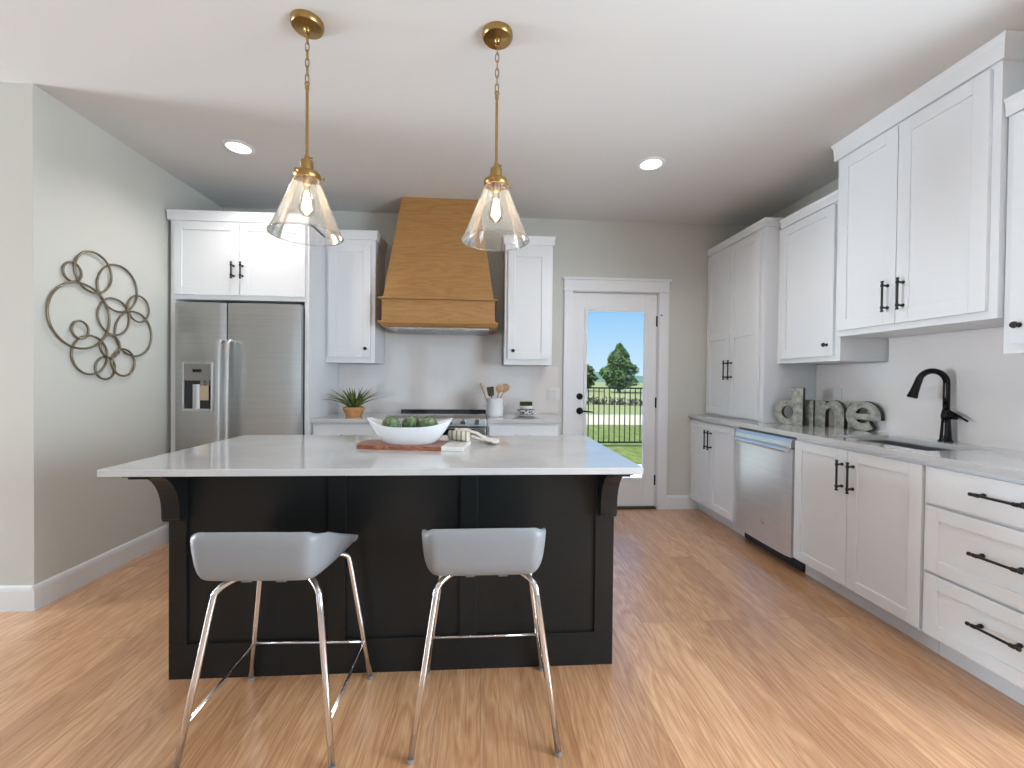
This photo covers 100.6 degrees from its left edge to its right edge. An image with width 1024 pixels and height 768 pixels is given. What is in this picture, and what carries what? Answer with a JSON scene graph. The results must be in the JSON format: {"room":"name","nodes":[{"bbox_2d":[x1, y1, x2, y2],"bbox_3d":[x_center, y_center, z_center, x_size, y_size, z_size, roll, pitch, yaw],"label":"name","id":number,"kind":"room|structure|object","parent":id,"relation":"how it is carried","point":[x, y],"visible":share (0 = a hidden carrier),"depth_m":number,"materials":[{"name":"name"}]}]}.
{"room":"kitchen","nodes":[
{"label":"kitchen","id":0,"kind":"room"},
{"bbox_2d":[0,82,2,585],"bbox_3d":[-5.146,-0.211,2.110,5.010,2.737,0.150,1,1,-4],"label":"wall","id":1,"kind":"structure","parent":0,"point":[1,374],"depth_m":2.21,"materials":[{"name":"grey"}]},
{"bbox_2d":[0,585,32,611],"bbox_3d":[-5.079,1.095,2.047,5.160,0.130,0.016,1,1,-4],"label":"baseboard","id":2,"kind":"structure","parent":1,"relation":"attached to","point":[13,598],"depth_m":2.21,"materials":[{"name":"white paint"}]},
{"bbox_2d":[1,82,221,585],"bbox_3d":[-2.620,-0.196,3.000,0.150,2.737,1.588,1,1,-4],"label":"wall","id":3,"kind":"structure","parent":0,"point":[70,187],"depth_m":2.44,"materials":[{"name":"grey paint"}]},
{"bbox_2d":[46,250,152,379],"bbox_3d":[-2.505,-0.408,2.625,0.018,0.768,0.733,1,1,-4],"label":"wall sculpture","id":4,"kind":"object","parent":3,"relation":"attached to","point":[100,343],"visible":1,"depth_m":2.60,"materials":[{"name":"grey metal"}]},
{"bbox_2d":[31,523,168,610],"bbox_3d":[-2.550,1.108,3.013,0.016,0.130,1.604,1,1,-4],"label":"baseboard","id":5,"kind":"structure","parent":3,"relation":"attached to","point":[53,588],"depth_m":2.55,"materials":[{"name":"white paint"}]},
{"bbox_2d":[222,207,748,494],"bbox_3d":[-0.144,-0.183,4.037,5.230,2.737,0.150,1,1,-4],"label":"wall","id":6,"kind":"structure","parent":0,"point":[677,252],"depth_m":4.04,"materials":[{"name":"grey paint"}]},
{"bbox_2d":[325,229,387,363],"bbox_3d":[-1.342,-0.727,3.679,0.429,1.095,0.388,1,1,-4],"label":"upper cabinet","id":7,"kind":"object","parent":6,"relation":"attached to","point":[355,267],"visible":0.94,"depth_m":3.52,"materials":[{"name":"white paint"}]},
{"bbox_2d":[378,197,497,335],"bbox_3d":[-0.602,-0.996,3.655,0.953,1.110,0.526,1,1,-4],"label":"range hood","id":8,"kind":"object","parent":6,"relation":"attached to","point":[436,283],"visible":1,"depth_m":3.46,"materials":[{"name":"brown wood"}]},
{"bbox_2d":[338,333,557,413],"bbox_3d":[-0.570,-0.098,3.928,2.013,0.732,0.011,1,1,-4],"label":"backsplash","id":9,"kind":"structure","parent":6,"relation":"attached to","point":[418,371],"depth_m":3.92,"materials":[{"name":"white tile"}]},
{"bbox_2d":[377,384,384,396],"bbox_3d":[-1.193,0.057,3.877,0.072,0.118,0.010,1,1,-4],"label":"power outlet","id":10,"kind":"object","parent":9,"relation":"attached to","point":[380,387],"visible":1,"depth_m":3.88,"materials":[{"name":"white plastic"}]},
{"bbox_2d":[547,387,559,399],"bbox_3d":[0.388,0.091,3.984,0.118,0.118,0.010,1,1,-4],"label":"light switch","id":11,"kind":"object","parent":9,"relation":"attached to","point":[553,393],"visible":1,"depth_m":3.98,"materials":[{"name":"white plastic"}]},
{"bbox_2d":[501,235,555,365],"bbox_3d":[0.133,-0.714,3.778,0.456,1.095,0.388,1,1,-4],"label":"upper cabinet","id":12,"kind":"object","parent":6,"relation":"attached to","point":[528,269],"visible":0.97,"depth_m":3.62,"materials":[{"name":"white paint"}]},
{"bbox_2d":[562,276,671,508],"bbox_3d":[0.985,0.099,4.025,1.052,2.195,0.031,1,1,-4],"label":"trim","id":13,"kind":"structure","parent":6,"relation":"attached to","point":[661,286],"depth_m":4.03,"materials":[{"name":"white paint"}]},
{"bbox_2d":[572,292,662,505],"bbox_3d":[0.996,0.155,4.058,0.854,2.038,0.100,1,1,-4],"label":"door","id":14,"kind":"structure","parent":6,"relation":"in","point":[633,491],"depth_m":4.07,"materials":[{"name":"white paint"}]},
{"bbox_2d":[617,506,655,508],"bbox_3d":[0.962,1.186,4.126,0.845,0.018,0.155,1,1,-4],"label":"door sill","id":15,"kind":"structure","parent":6,"relation":"attached to","point":[618,507],"depth_m":4.07,"materials":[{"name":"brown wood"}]},
{"bbox_2d":[666,495,698,508],"bbox_3d":[1.649,1.137,4.091,0.340,0.130,0.016,1,1,-4],"label":"baseboard","id":16,"kind":"structure","parent":6,"relation":"attached to","point":[673,501],"depth_m":4.08,"materials":[{"name":"white paint"}]},
{"bbox_2d":[0,0,1023,225],"bbox_3d":[-2.426,-1.599,-0.300,10.390,0.150,8.465,1,1,-4],"label":"ceiling","id":17,"kind":"structure","parent":0,"point":[745,104],"depth_m":2.19,"materials":[{"name":"white paint"}]},
{"bbox_2d":[221,139,255,154],"bbox_3d":[-1.792,-1.549,2.785,0.190,0.008,0.190,1,1,-4],"label":"recessed light","id":18,"kind":"object","parent":17,"relation":"in","point":[235,146],"visible":1,"depth_m":2.77,"materials":[{"name":"white paint"}]},
{"bbox_2d":[266,9,343,245],"bbox_3d":[-0.871,-1.082,1.806,0.297,0.900,0.297,1,1,-4],"label":"pendant light","id":19,"kind":"object","parent":17,"relation":"hanging from","point":[307,24],"visible":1,"depth_m":1.80,"materials":[{"name":"clear glass"},{"name":"aged brass"}]},
{"bbox_2d":[461,21,528,250],"bbox_3d":[-0.068,-1.075,1.855,0.297,0.900,0.297,1,1,-4],"label":"pendant light","id":20,"kind":"object","parent":17,"relation":"hanging from","point":[497,35],"visible":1,"depth_m":1.86,"materials":[{"name":"clear glass"}]},
{"bbox_2d":[637,156,665,170],"bbox_3d":[0.964,-1.524,2.946,0.190,0.008,0.190,1,1,-4],"label":"recessed light","id":21,"kind":"object","parent":17,"relation":"in","point":[649,163],"visible":1,"depth_m":2.93,"materials":[{"name":"white plastic"}]},
{"bbox_2d":[0,509,1023,767],"bbox_3d":[-2.454,1.263,-0.267,10.390,0.100,8.465,1,1,-4],"label":"floor","id":22,"kind":"structure","parent":0,"point":[726,653],"depth_m":1.67,"materials":[{"name":"brown wood"}]},
{"bbox_2d":[175,302,304,450],"bbox_3d":[-2.031,0.280,3.427,0.886,1.748,0.787,1,1,-4],"label":"refrigerator","id":23,"kind":"object","parent":22,"relation":"on","point":[250,357],"visible":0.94,"depth_m":3.11,"materials":[{"name":"grey metal"}]},
{"bbox_2d":[199,382,208,399],"bbox_3d":[-2.225,0.051,3.072,0.063,0.132,0.007,1,1,-4],"label":"paper tag","id":24,"kind":"object","parent":23,"relation":"hanging from","point":[203,390],"visible":1,"depth_m":3.07,"materials":[{"name":"beige paper"}]},
{"bbox_2d":[166,209,338,451],"bbox_3d":[-2.055,-0.052,3.471,1.007,2.449,0.724,1,1,-4],"label":"tall cabinet","id":25,"kind":"object","parent":22,"relation":"on","point":[217,256],"visible":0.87,"depth_m":3.16,"materials":[{"name":"white paint"}]},
{"bbox_2d":[172,532,372,767],"bbox_3d":[-0.809,0.833,1.524,0.502,0.754,0.437,1,1,-2],"label":"bar stool","id":26,"kind":"object","parent":22,"relation":"on","point":[229,558],"visible":1,"depth_m":1.33,"materials":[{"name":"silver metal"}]},
{"bbox_2d":[312,423,376,434],"bbox_3d":[-1.281,0.738,3.562,0.560,0.884,0.664,1,1,-4],"label":"base cabinet","id":27,"kind":"object","parent":22,"relation":"on","point":[317,428],"visible":0.03,"depth_m":3.27,"materials":[{"name":"white paint"}]},
{"bbox_2d":[310,413,395,422],"bbox_3d":[-1.275,0.280,3.565,0.563,0.030,0.628,1,1,-4],"label":"countertop","id":28,"kind":"structure","parent":27,"relation":"on","point":[337,417],"depth_m":3.31,"materials":[{"name":"white stone"}]},
{"bbox_2d":[321,387,379,416],"bbox_3d":[-1.316,0.143,3.539,0.468,0.244,0.358,1,1,-4],"label":"potted plant","id":29,"kind":"object","parent":28,"relation":"on","point":[354,408],"visible":1,"depth_m":3.48,"materials":[{"name":"green plant"}]},
{"bbox_2d":[121,474,632,679],"bbox_3d":[-0.486,0.762,1.955,1.832,0.888,0.804,1,1,-4],"label":"kitchen island","id":30,"kind":"object","parent":22,"relation":"on","point":[388,515],"visible":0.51,"depth_m":1.79,"materials":[{"name":"black wood"}]},
{"bbox_2d":[97,435,642,476],"bbox_3d":[-0.488,0.305,1.937,1.886,0.025,0.888,1,1,-4],"label":"island countertop","id":31,"kind":"structure","parent":30,"relation":"on","point":[245,455],"depth_m":1.67,"materials":[{"name":"white stone"}]},
{"bbox_2d":[356,439,470,450],"bbox_3d":[-0.458,0.283,1.976,0.507,0.018,0.200,1,1,3],"label":"serving board","id":32,"kind":"object","parent":31,"relation":"on","point":[374,444],"visible":0.88,"depth_m":1.89,"materials":[{"name":"brown wood"}]},
{"bbox_2d":[367,417,452,444],"bbox_3d":[-0.474,0.215,1.986,0.394,0.116,0.220,1,1,-4],"label":"oval bowl","id":33,"kind":"object","parent":32,"relation":"on","point":[401,435],"visible":0.93,"depth_m":1.91,"materials":[{"name":"white ceramic"}]},
{"bbox_2d":[382,416,400,426],"bbox_3d":[-0.558,0.190,1.964,0.094,0.084,0.094,1,1,-4],"label":"artichoke","id":34,"kind":"object","parent":33,"relation":"in","point":[390,421],"visible":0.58,"depth_m":1.94,"materials":[{"name":"green food"}]},
{"bbox_2d":[401,415,419,427],"bbox_3d":[-0.474,0.188,1.997,0.092,0.082,0.092,1,1,-4],"label":"artichoke","id":35,"kind":"object","parent":33,"relation":"in","point":[409,421],"visible":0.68,"depth_m":1.97,"materials":[{"name":"green food"}]},
{"bbox_2d":[419,416,436,426],"bbox_3d":[-0.387,0.191,1.976,0.094,0.084,0.094,1,1,-4],"label":"artichoke","id":36,"kind":"object","parent":33,"relation":"in","point":[427,421],"visible":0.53,"depth_m":1.95,"materials":[{"name":"green food"}]},
{"bbox_2d":[448,428,499,443],"bbox_3d":[-0.187,0.255,2.080,0.252,0.070,0.142,1,1,-4],"label":"dish towel","id":37,"kind":"object","parent":31,"relation":"on","point":[459,434],"visible":1,"depth_m":2.06,"materials":[{"name":"beige fabric"}]},
{"bbox_2d":[385,409,485,434],"bbox_3d":[-0.606,0.701,3.563,0.766,0.930,0.727,1,1,-4],"label":"stove","id":38,"kind":"object","parent":22,"relation":"on","point":[473,419],"visible":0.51,"depth_m":3.28,"materials":[{"name":"grey metal"}]},
{"bbox_2d":[394,412,485,414],"bbox_3d":[-0.603,0.271,3.584,0.766,0.030,0.564,1,1,-4],"label":"cooktop","id":39,"kind":"object","parent":38,"relation":"in","point":[400,413],"depth_m":3.67,"materials":[{"name":"black glass"}]},
{"bbox_2d":[407,528,561,764],"bbox_3d":[-0.097,0.839,1.577,0.502,0.754,0.437,1,1,-4],"label":"bar stool","id":40,"kind":"object","parent":22,"relation":"on","point":[448,553],"visible":1,"depth_m":1.37,"materials":[{"name":"grey plastic"}]},
{"bbox_2d":[487,423,557,434],"bbox_3d":[0.065,0.750,3.653,0.566,0.884,0.664,1,1,-4],"label":"base cabinet","id":41,"kind":"object","parent":22,"relation":"on","point":[492,428],"visible":0.03,"depth_m":3.36,"materials":[{"name":"white paint"}]},
{"bbox_2d":[486,413,561,423],"bbox_3d":[0.080,0.293,3.656,0.594,0.030,0.628,1,1,-4],"label":"countertop","id":42,"kind":"structure","parent":41,"relation":"on","point":[507,418],"depth_m":3.36,"materials":[{"name":"white stone"}]},
{"bbox_2d":[484,398,505,416],"bbox_3d":[-0.145,0.197,3.621,0.148,0.157,0.148,1,1,36],"label":"utensil crock","id":43,"kind":"object","parent":42,"relation":"on","point":[494,406],"visible":1,"depth_m":3.56,"materials":[{"name":"white ceramic"}]},
{"bbox_2d":[480,383,486,400],"bbox_3d":[-0.221,0.124,3.615,0.104,0.273,0.010,1,1,-4],"label":"wooden stick","id":44,"kind":"object","parent":43,"relation":"in","point":[481,385],"visible":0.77,"depth_m":3.61,"materials":[{"name":"brown wood"}]},
{"bbox_2d":[487,387,493,397],"bbox_3d":[-0.184,0.140,3.647,0.068,0.239,0.015,1,1,8],"label":"spatula","id":45,"kind":"object","parent":43,"relation":"in","point":[490,390],"visible":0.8,"depth_m":3.64,"materials":[{"name":"black plastic"}]},
{"bbox_2d":[496,385,503,397],"bbox_3d":[-0.117,0.133,3.602,0.091,0.257,0.014,1,1,-4],"label":"wooden spoon","id":46,"kind":"object","parent":43,"relation":"in","point":[499,388],"visible":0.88,"depth_m":3.60,"materials":[{"name":"brown wood"}]},
{"bbox_2d":[500,384,509,397],"bbox_3d":[-0.095,0.130,3.634,0.148,0.266,0.014,1,1,-4],"label":"wooden spoon","id":47,"kind":"object","parent":43,"relation":"in","point":[506,387],"visible":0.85,"depth_m":3.63,"materials":[{"name":"brown wood"}]},
{"bbox_2d":[512,413,538,416],"bbox_3d":[0.119,0.268,3.640,0.234,0.020,0.234,1,1,-4],"label":"dinner plate","id":48,"kind":"object","parent":42,"relation":"on","point":[516,414],"visible":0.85,"depth_m":3.57,"materials":[{"name":"white ceramic"}]},
{"bbox_2d":[517,409,534,414],"bbox_3d":[0.119,0.245,3.639,0.160,0.050,0.160,1,1,-4],"label":"patterned bowl","id":49,"kind":"object","parent":48,"relation":"on","point":[519,411],"visible":0.8,"depth_m":3.58,"materials":[{"name":"ceramic"}]},
{"bbox_2d":[519,405,532,409],"bbox_3d":[0.119,0.202,3.639,0.116,0.034,0.116,1,1,-4],"label":"bowl","id":50,"kind":"object","parent":49,"relation":"in","point":[521,407],"visible":0.89,"depth_m":3.60,"materials":[{"name":"white ceramic"}]},
{"bbox_2d":[520,401,531,405],"bbox_3d":[0.120,0.168,3.639,0.104,0.032,0.070,1,1,-4],"label":"folded napkin","id":51,"kind":"object","parent":50,"relation":"on","point":[522,403],"visible":1,"depth_m":3.60,"materials":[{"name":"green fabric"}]},
{"bbox_2d":[689,418,744,536],"bbox_3d":[2.013,0.769,3.737,0.643,0.883,0.758,1,1,-4],"label":"base cabinet","id":52,"kind":"object","parent":22,"relation":"on","point":[713,449],"visible":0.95,"depth_m":3.67,"materials":[{"name":"white paint"}]},
{"bbox_2d":[733,427,803,571],"bbox_3d":[2.027,0.777,3.050,0.591,0.867,0.604,1,1,-4],"label":"dishwasher","id":53,"kind":"object","parent":22,"relation":"on","point":[765,461],"visible":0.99,"depth_m":2.95,"materials":[{"name":"grey metal"}]},
{"bbox_2d":[793,438,939,653],"bbox_3d":[2.107,0.786,2.343,0.643,0.883,0.803,1,1,-4],"label":"base cabinet","id":54,"kind":"object","parent":22,"relation":"on","point":[859,532],"visible":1,"depth_m":2.22,"materials":[{"name":"white paint"}]},
{"bbox_2d":[923,462,1023,705],"bbox_3d":[2.154,0.795,1.642,0.643,0.883,0.598,1,1,-4],"label":"base cabinet","id":55,"kind":"object","parent":22,"relation":"on","point":[973,589],"visible":1,"depth_m":1.71,"materials":[{"name":"white paint"}]},
{"bbox_2d":[688,414,1023,479],"bbox_3d":[2.093,0.324,2.714,0.610,0.030,2.798,1,1,-4],"label":"countertop","id":56,"kind":"structure","parent":55,"relation":"on","point":[985,459],"depth_m":2.20,"materials":[{"name":"white stone"}]},
{"bbox_2d":[706,217,816,422],"bbox_3d":[2.103,-0.488,3.681,0.494,1.570,0.851,1,1,-4],"label":"cabinet","id":57,"kind":"object","parent":56,"relation":"on","point":[745,380],"visible":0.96,"depth_m":3.46,"materials":[{"name":"white paint"}]},
{"bbox_2d":[774,388,804,425],"bbox_3d":[2.077,0.165,3.182,0.043,0.278,0.190,0,1,-37],"label":"letter","id":58,"kind":"object","parent":56,"relation":"on","point":[797,402],"visible":1,"depth_m":3.13,"materials":[{"name":"metal"}]},
{"bbox_2d":[805,400,814,425],"bbox_3d":[2.189,0.212,3.125,0.043,0.188,0.073,0,1,-26],"label":"letter","id":59,"kind":"object","parent":56,"relation":"on","point":[809,404],"visible":0.79,"depth_m":3.10,"materials":[{"name":"metal"}]},
{"bbox_2d":[815,400,847,428],"bbox_3d":[2.255,0.211,3.005,0.043,0.195,0.192,0,1,-23],"label":"letter","id":60,"kind":"object","parent":56,"relation":"on","point":[822,408],"visible":0.93,"depth_m":2.99,"materials":[{"name":"metal"}]},
{"bbox_2d":[846,401,884,430],"bbox_3d":[2.341,0.212,2.821,0.043,0.197,0.203,0,1,-23],"label":"letter","id":61,"kind":"object","parent":56,"relation":"on","point":[854,417],"visible":1,"depth_m":2.81,"materials":[{"name":"metal"}]},
{"bbox_2d":[863,440,954,450],"bbox_3d":[2.122,0.437,2.298,0.382,0.183,0.562,1,1,-4],"label":"sink","id":62,"kind":"object","parent":56,"relation":"in","point":[888,442],"visible":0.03,"depth_m":2.46,"materials":[{"name":"metal"}]},
{"bbox_2d":[906,368,968,441],"bbox_3d":[2.326,0.115,2.338,0.241,0.402,0.117,1,1,35],"label":"kitchen faucet","id":63,"kind":"object","parent":56,"relation":"on","point":[945,435],"visible":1,"depth_m":2.32,"materials":[{"name":"black metal"}]},
{"bbox_2d":[770,178,1019,450],"bbox_3d":[2.673,-0.108,-0.015,0.150,2.737,8.315,1,1,-4],"label":"wall","id":64,"kind":"structure","parent":0,"point":[832,186],"depth_m":3.35,"materials":[{"name":"grey paint"}]},
{"bbox_2d":[777,189,887,363],"bbox_3d":[2.211,-0.695,2.996,0.376,1.088,0.580,1,1,-4],"label":"upper cabinet","id":65,"kind":"object","parent":64,"relation":"attached to","point":[807,285],"visible":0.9,"depth_m":2.92,"materials":[{"name":"white paint"}]},
{"bbox_2d":[816,327,1023,450],"bbox_3d":[2.446,0.017,2.138,0.010,0.605,2.338,1,1,-4],"label":"backsplash","id":66,"kind":"structure","parent":64,"relation":"attached to","point":[987,384],"depth_m":2.38,"materials":[{"name":"white tile"}]},
{"bbox_2d":[833,388,841,401],"bbox_3d":[2.370,0.091,3.097,0.010,0.118,0.072,1,1,-4],"label":"power outlet","id":67,"kind":"object","parent":66,"relation":"attached to","point":[837,392],"visible":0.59,"depth_m":3.09,"materials":[{"name":"white plastic"}]},
{"bbox_2d":[831,30,1023,337],"bbox_3d":[2.237,-0.899,2.275,0.423,1.216,0.910,1,1,-4],"label":"upper cabinet","id":68,"kind":"object","parent":64,"relation":"attached to","point":[921,237],"visible":1,"depth_m":2.11,"materials":[{"name":"white paint"}]},
{"bbox_2d":[1003,89,1023,353],"bbox_3d":[2.302,-0.674,1.579,0.382,1.095,0.546,1,1,-4],"label":"upper cabinet","id":69,"kind":"object","parent":64,"relation":"attached to","point":[1014,104],"visible":1,"depth_m":1.79,"materials":[{"name":"white paint"}]},
{"label":"outside","id":70,"kind":"structure","parent":0,"visible":0},
{"bbox_2d":[586,382,642,414],"bbox_3d":[17.016,0.277,45.047,160.000,1.463,55.000,1,1,-4],"label":"field","id":71,"kind":"structure","parent":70,"point":[597,384],"depth_m":30.24,"materials":[{"name":"plant"}]},
{"bbox_2d":[587,364,599,386],"bbox_3d":[7.410,-0.726,43.650,2.985,2.920,2.839,1,1,-4],"label":"bushy tree","id":72,"kind":"object","parent":71,"relation":"on","point":[591,377],"visible":0.33,"depth_m":43.01,"materials":[{"name":"green plant"}]},
{"bbox_2d":[587,396,642,405],"bbox_3d":[10.399,1.072,22.117,19.435,0.778,1.080,1,1,13],"label":"bushes","id":73,"kind":"object","parent":71,"relation":"on","point":[590,399],"visible":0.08,"depth_m":23.12,"materials":[{"name":"green plant"}]},
{"bbox_2d":[598,343,639,392],"bbox_3d":[10.345,-1.623,41.254,3.811,4.930,4.030,1,1,41],"label":"conifer tree","id":74,"kind":"object","parent":71,"relation":"on","point":[619,363],"visible":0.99,"depth_m":40.60,"materials":[{"name":"green plant"}]},
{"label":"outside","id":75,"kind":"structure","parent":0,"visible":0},
{"bbox_2d":[586,415,641,424],"bbox_3d":[8.995,1.422,15.105,100.000,0.290,3.700,1,1,-4],"label":"gravel track","id":76,"kind":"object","parent":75,"point":[606,417],"depth_m":14.59,"materials":[{"name":"beige gravel"}]},
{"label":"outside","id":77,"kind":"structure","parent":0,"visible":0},
{"bbox_2d":[594,372,642,382],"bbox_3d":[37.852,-3.456,182.916,420.000,9.850,60.000,1,1,-4],"label":"hills","id":78,"kind":"structure","parent":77,"point":[639,378],"depth_m":172.72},
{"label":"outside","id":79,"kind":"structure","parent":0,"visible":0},
{"bbox_2d":[586,425,641,463],"bbox_3d":[9.403,1.492,9.026,100.000,0.300,8.485,1,1,-4],"label":"lawn","id":80,"kind":"structure","parent":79,"point":[631,451],"depth_m":9.83,"materials":[{"name":"green plant"}]},
{"bbox_2d":[587,387,642,442],"bbox_3d":[2.217,0.654,8.677,6.800,1.240,0.056,1,1,-4],"label":"iron fence","id":81,"kind":"object","parent":80,"relation":"on","point":[588,388],"visible":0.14,"depth_m":8.66,"materials":[{"name":"black metal"}]},
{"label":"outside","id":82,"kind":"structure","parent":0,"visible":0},
{"bbox_2d":[622,464,641,477],"bbox_3d":[1.826,1.264,6.215,8.500,0.070,3.875,1,1,-4],"label":"patio","id":83,"kind":"structure","parent":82,"point":[633,475],"depth_m":5.73,"materials":[{"name":"concrete"}]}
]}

